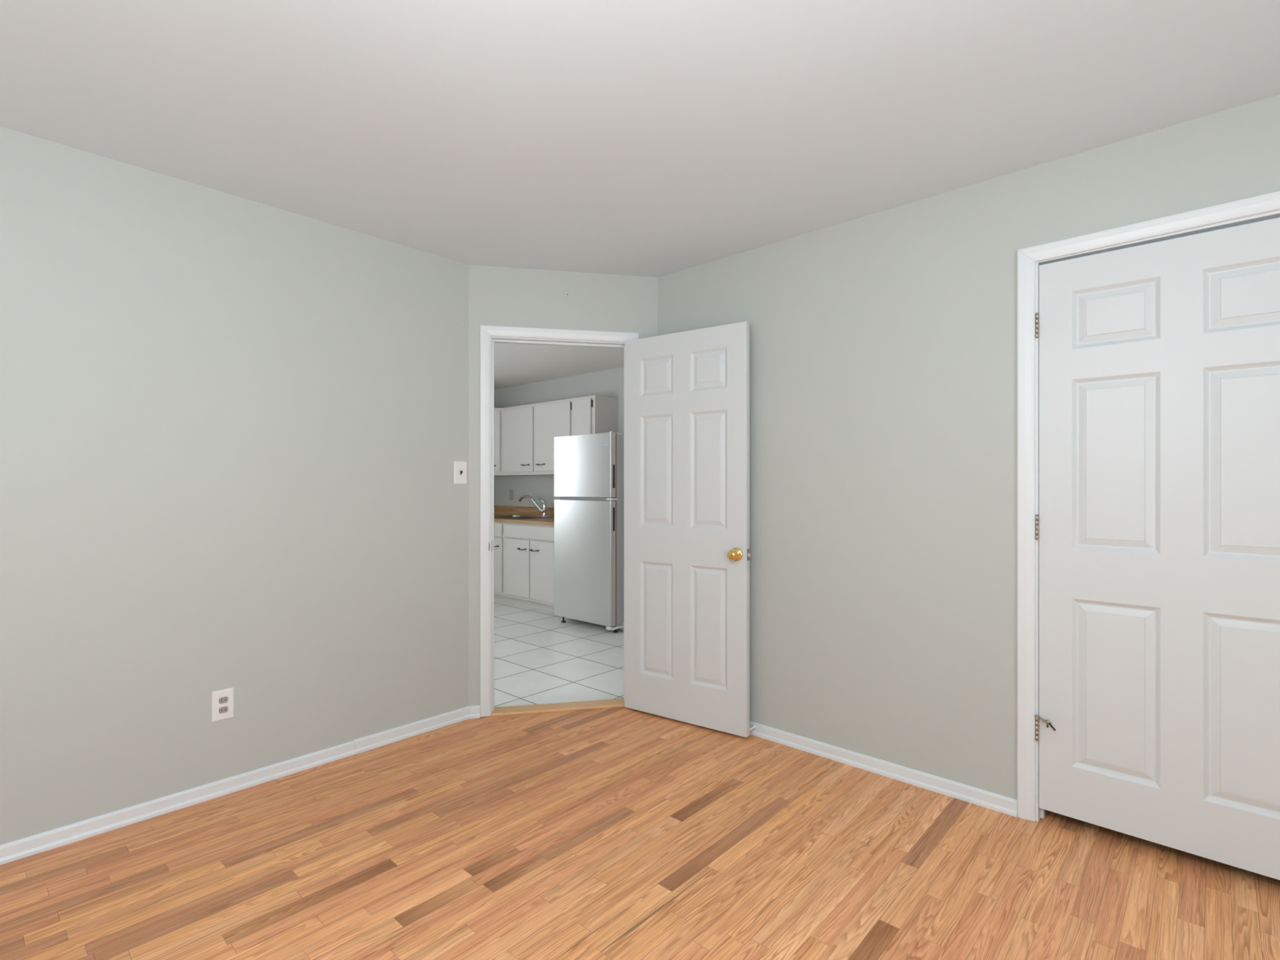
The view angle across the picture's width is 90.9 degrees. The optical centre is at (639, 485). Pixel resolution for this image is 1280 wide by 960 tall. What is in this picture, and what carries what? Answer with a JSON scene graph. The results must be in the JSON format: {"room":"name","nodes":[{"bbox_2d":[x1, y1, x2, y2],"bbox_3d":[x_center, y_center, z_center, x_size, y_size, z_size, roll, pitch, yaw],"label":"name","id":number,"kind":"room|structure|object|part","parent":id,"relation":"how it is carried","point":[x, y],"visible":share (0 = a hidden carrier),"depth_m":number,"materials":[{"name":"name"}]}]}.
{"room":"empty bedroom","nodes":[
{"label":"empty bedroom","id":0,"kind":"room"},
{"bbox_2d":[0,126,468,844],"bbox_3d":[-2.264,0.030,1.972,0.110,2.420,3.948,0,0,42],"label":"wall","id":1,"kind":"structure","parent":0,"point":[233,429],"depth_m":2.49,"materials":[{"name":"paint"}]},
{"bbox_2d":[212,687,234,722],"bbox_3d":[-1.674,0.881,2.530,0.007,0.122,0.076,0,0,42],"label":"wall outlet","id":2,"kind":"object","parent":1,"relation":"attached to","point":[223,700],"visible":1,"depth_m":2.53,"materials":[{"name":"white plastic"}]},
{"bbox_2d":[218,706,228,713],"bbox_3d":[-1.673,0.901,2.528,0.002,0.026,0.033,0,0,42],"label":"receptacle","id":3,"kind":"object","parent":2,"relation":"attached to","point":[222,709],"depth_m":2.53,"materials":[{"name":"white plastic"}]},
{"bbox_2d":[218,696,228,703],"bbox_3d":[-1.673,0.862,2.528,0.002,0.026,0.033,0,0,42],"label":"receptacle","id":4,"kind":"object","parent":2,"relation":"attached to","point":[222,700],"depth_m":2.53,"materials":[{"name":"white plastic"}]},
{"bbox_2d":[0,706,470,865],"bbox_3d":[-2.227,1.209,1.917,0.018,0.062,3.918,0,0,42],"label":"baseboard","id":5,"kind":"structure","parent":1,"relation":"attached to","point":[29,846],"depth_m":2.49,"materials":[{"name":"white paint"}]},
{"bbox_2d":[453,461,466,484],"bbox_3d":[-0.943,-0.068,3.321,0.017,0.120,0.076,0,0,42],"label":"light switch","id":6,"kind":"object","parent":1,"relation":"attached to","point":[460,467],"visible":1,"depth_m":3.32,"materials":[{"name":"white plastic"}]},
{"bbox_2d":[493,389,494,505],"bbox_3d":[-3.350,0.030,6.118,0.110,2.420,4.520,0,0,42],"label":"wall","id":7,"kind":"structure","parent":0,"point":[494,389],"depth_m":7.74,"materials":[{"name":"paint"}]},
{"bbox_2d":[493,600,623,706],"bbox_3d":[-1.373,1.265,4.383,5.150,0.050,4.410,0,0,42],"label":"floor","id":8,"kind":"structure","parent":0,"point":[539,658],"depth_m":4.50,"materials":[{"name":"tile"}]},
{"bbox_2d":[493,521,554,612],"bbox_3d":[-1.256,0.812,6.814,2.039,0.856,0.662,0,0,42],"label":"base cabinet","id":9,"kind":"object","parent":8,"relation":"on","point":[524,553],"visible":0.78,"depth_m":6.33,"materials":[{"name":"grey paint"}]},
{"bbox_3d":[-1.586,0.467,6.727,0.381,0.138,0.018,0,0,42],"label":"drawer","id":10,"kind":"part","parent":9,"relation":"part of","materials":[{"name":"grey paint"}]},
{"bbox_3d":[-1.586,0.835,6.727,0.381,0.573,0.018,0,0,42],"label":"door","id":11,"kind":"part","parent":9,"relation":"part of","materials":[{"name":"grey paint"}]},
{"bbox_3d":[-1.246,0.837,6.416,0.394,0.579,0.018,0,0,42],"label":"door","id":12,"kind":"part","parent":9,"relation":"part of","materials":[{"name":"grey paint"}]},
{"bbox_2d":[493,505,554,525],"bbox_3d":[-1.240,0.314,6.819,2.053,0.139,0.634,0,0,42],"label":"countertop","id":13,"kind":"structure","parent":9,"relation":"on","point":[499,510],"depth_m":7.17,"materials":[{"name":"laminate"}]},
{"bbox_2d":[493,515,543,519],"bbox_3d":[-1.365,0.423,6.877,0.565,0.197,0.342,0,0,42],"label":"sink","id":14,"kind":"object","parent":13,"relation":"in","point":[513,517],"visible":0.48,"depth_m":6.86,"materials":[{"name":"silver metal"}]},
{"bbox_2d":[497,515,512,517],"bbox_3d":[-1.462,0.433,6.965,0.239,0.177,0.276,0,0,42],"label":"basin","id":15,"kind":"object","parent":14,"relation":"in","point":[497,516],"depth_m":7.07,"materials":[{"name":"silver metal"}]},
{"bbox_2d":[511,516,534,518],"bbox_3d":[-1.267,0.433,6.787,0.234,0.177,0.276,0,0,42],"label":"basin","id":16,"kind":"object","parent":14,"relation":"in","point":[512,517],"depth_m":6.89,"materials":[{"name":"silver metal"}]},
{"bbox_2d":[518,495,551,518],"bbox_3d":[-1.157,0.229,6.952,0.488,0.245,0.072,0,0,38],"label":"kitchen faucet","id":17,"kind":"object","parent":13,"relation":"on","point":[544,510],"visible":1,"depth_m":6.88,"materials":[{"name":"silver metal"}]},
{"bbox_3d":[-1.202,0.205,6.974,0.388,0.196,0.031,0,0,35],"label":"spout","id":18,"kind":"part","parent":17,"relation":"part of","materials":[{"name":"silver metal"}]},
{"bbox_3d":[-1.033,0.342,6.854,0.170,0.020,0.060,0,0,42],"label":"deck plate","id":19,"kind":"part","parent":17,"relation":"part of","materials":[{"name":"silver metal"}]},
{"bbox_3d":[-0.942,0.837,6.138,0.403,0.579,0.018,0,0,42],"label":"door","id":20,"kind":"part","parent":9,"relation":"part of","materials":[{"name":"grey paint"}]},
{"bbox_2d":[490,697,624,715],"bbox_3d":[-0.444,1.234,3.516,0.786,0.012,0.116,0,0,-12],"label":"threshold","id":21,"kind":"object","parent":8,"relation":"on","point":[588,704],"visible":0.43,"depth_m":3.50,"materials":[{"name":"brown wood"}]},
{"bbox_2d":[554,431,623,632],"bbox_3d":[-0.278,0.394,5.709,0.740,1.692,0.676,0,0,42],"label":"refrigerator","id":22,"kind":"object","parent":8,"relation":"on","point":[588,468],"visible":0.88,"depth_m":5.40,"materials":[{"name":"grey metal"}]},
{"bbox_3d":[-0.509,0.651,5.467,0.726,1.047,0.005,0,0,42],"label":"panel","id":23,"kind":"part","parent":22,"relation":"part of","materials":[{"name":"silver metal"}]},
{"bbox_3d":[-0.509,-0.170,5.467,0.726,0.541,0.005,0,0,42],"label":"panel","id":24,"kind":"part","parent":22,"relation":"part of","materials":[{"name":"silver metal"}]},
{"bbox_3d":[-0.484,0.114,5.509,0.604,0.019,0.042,0,0,42],"label":"rail","id":25,"kind":"part","parent":22,"relation":"part of","materials":[{"name":"grey plastic"}]},
{"bbox_3d":[-0.489,0.651,5.489,0.724,1.046,0.058,0,0,42],"label":"fresh food door","id":26,"kind":"part","parent":22,"relation":"part of","materials":[{"name":"silver metal"}]},
{"bbox_3d":[-0.489,-0.170,5.489,0.724,0.540,0.058,0,0,42],"label":"freezer door","id":27,"kind":"part","parent":22,"relation":"part of","materials":[{"name":"silver metal"}]},
{"bbox_2d":[494,367,623,507],"bbox_3d":[0.153,0.030,6.051,5.370,2.420,0.110,0,0,42],"label":"wall","id":28,"kind":"structure","parent":0,"point":[606,383],"depth_m":7.09,"materials":[{"name":"paint"}]},
{"bbox_2d":[493,408,515,475],"bbox_3d":[-1.766,-0.495,7.316,0.609,0.761,0.610,0,0,42],"label":"upper cabinet","id":29,"kind":"object","parent":28,"relation":"attached to","point":[498,412],"visible":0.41,"depth_m":7.09,"materials":[{"name":"grey paint"}]},
{"bbox_3d":[-1.755,-0.499,7.089,0.356,0.688,0.018,0,0,-3],"label":"door","id":30,"kind":"part","parent":29,"relation":"part of","materials":[{"name":"grey paint"}]},
{"bbox_2d":[509,489,513,500],"bbox_3d":[-1.538,0.113,7.517,0.076,0.128,0.007,0,0,42],"label":"wall outlet","id":31,"kind":"object","parent":28,"relation":"attached to","point":[511,491],"visible":1,"depth_m":7.51,"materials":[{"name":"beige plastic"}]},
{"bbox_2d":[493,505,554,517],"bbox_3d":[-1.033,0.298,7.046,2.053,0.108,0.019,0,0,42],"label":"backsplash","id":32,"kind":"structure","parent":28,"relation":"attached to","point":[498,509],"depth_m":7.36,"materials":[{"name":"laminate"}]},
{"bbox_2d":[502,395,617,475],"bbox_3d":[-0.904,-0.495,6.696,1.505,0.761,0.362,0,0,42],"label":"upper cabinet","id":33,"kind":"object","parent":28,"relation":"attached to","point":[530,431],"visible":0.66,"depth_m":6.57,"materials":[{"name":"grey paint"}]},
{"bbox_3d":[-1.343,-0.495,6.911,0.546,0.695,0.018,0,0,42],"label":"door","id":34,"kind":"part","parent":33,"relation":"part of","materials":[{"name":"grey paint"}]},
{"bbox_3d":[-0.911,-0.499,6.517,0.577,0.696,0.018,0,0,42],"label":"door","id":35,"kind":"part","parent":33,"relation":"part of","materials":[{"name":"grey paint"}]},
{"bbox_3d":[-0.577,-0.500,6.211,0.274,0.699,0.018,0,0,42],"label":"door","id":36,"kind":"part","parent":33,"relation":"part of","materials":[{"name":"grey paint"}]},
{"bbox_2d":[468,264,657,706],"bbox_3d":[-0.409,0.030,3.524,1.127,2.420,0.110,0,0,-12],"label":"wall","id":37,"kind":"structure","parent":0,"point":[501,296],"depth_m":3.42,"materials":[{"name":"paint"}]},
{"bbox_2d":[470,705,479,718],"bbox_3d":[-0.881,1.209,3.363,0.050,0.062,0.017,0,0,-12],"label":"baseboard","id":38,"kind":"structure","parent":37,"relation":"attached to","point":[474,709],"depth_m":3.36,"materials":[{"name":"white paint"}]},
{"bbox_2d":[480,324,639,716],"bbox_3d":[-0.442,0.190,3.509,0.865,2.092,0.128,0,0,-12],"label":"door frame","id":39,"kind":"structure","parent":37,"relation":"attached to","point":[489,335],"depth_m":3.38,"materials":[{"name":"white paint"}]},
{"bbox_2d":[624,321,751,737],"bbox_3d":[0.220,0.213,3.279,0.760,2.025,0.134,0,0,35],"label":"door","id":40,"kind":"structure","parent":37,"relation":"in","point":[687,554],"depth_m":3.24,"materials":[{"name":"white paint"}]},
{"bbox_3d":[0.454,0.338,3.066,0.052,0.052,0.054,0,0,35],"label":"knob","id":41,"kind":"part","parent":40,"relation":"part of","materials":[{"name":"gold metal"}]},
{"bbox_3d":[0.528,0.338,3.075,0.002,0.057,0.025,0,0,35],"label":"latch plate","id":42,"kind":"part","parent":40,"relation":"part of","materials":[{"name":"silver metal"}]},
{"bbox_2d":[0,0,1279,389],"bbox_3d":[-0.992,-1.230,2.578,8.150,0.100,6.560,0,0,42],"label":"ceiling","id":43,"kind":"structure","parent":0,"point":[641,138],"depth_m":1.94,"materials":[{"name":"paint"}]},
{"bbox_2d":[0,706,1279,959],"bbox_3d":[-0.028,1.240,0.964,4.550,0.001,5.480,0,0,42],"label":"floor","id":44,"kind":"structure","parent":0,"point":[615,833],"depth_m":2.03,"materials":[{"name":"brown wood"}]},
{"bbox_2d":[657,93,1279,799],"bbox_3d":[1.570,0.030,2.301,3.997,2.420,0.110,0,0,42],"label":"wall","id":45,"kind":"structure","parent":0,"point":[883,344],"depth_m":2.64,"materials":[{"name":"paint"}]},
{"bbox_2d":[749,724,755,730],"bbox_3d":[0.553,1.200,3.113,0.019,0.019,0.045,0,0,42],"label":"door stop","id":46,"kind":"object","parent":45,"relation":"attached to","point":[753,726],"visible":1,"depth_m":3.12,"materials":[{"name":"white plastic"}]},
{"bbox_2d":[749,720,1017,817],"bbox_3d":[0.761,1.210,2.955,1.769,0.060,0.016,0,0,42],"label":"baseboard","id":47,"kind":"structure","parent":45,"relation":"attached to","point":[995,802],"depth_m":2.67,"materials":[{"name":"white paint"}]},
{"bbox_2d":[1017,191,1279,822],"bbox_3d":[1.796,0.178,2.082,0.936,2.125,0.126,0,0,42],"label":"door frame","id":48,"kind":"structure","parent":45,"relation":"attached to","point":[1266,206],"depth_m":2.32,"materials":[{"name":"white paint"}]},
{"bbox_2d":[1034,217,1279,879],"bbox_3d":[1.750,0.190,2.044,0.814,2.002,0.097,0,0,42],"label":"door","id":49,"kind":"structure","parent":45,"relation":"in","point":[1157,532],"depth_m":2.08,"materials":[{"name":"white paint"}]}
]}

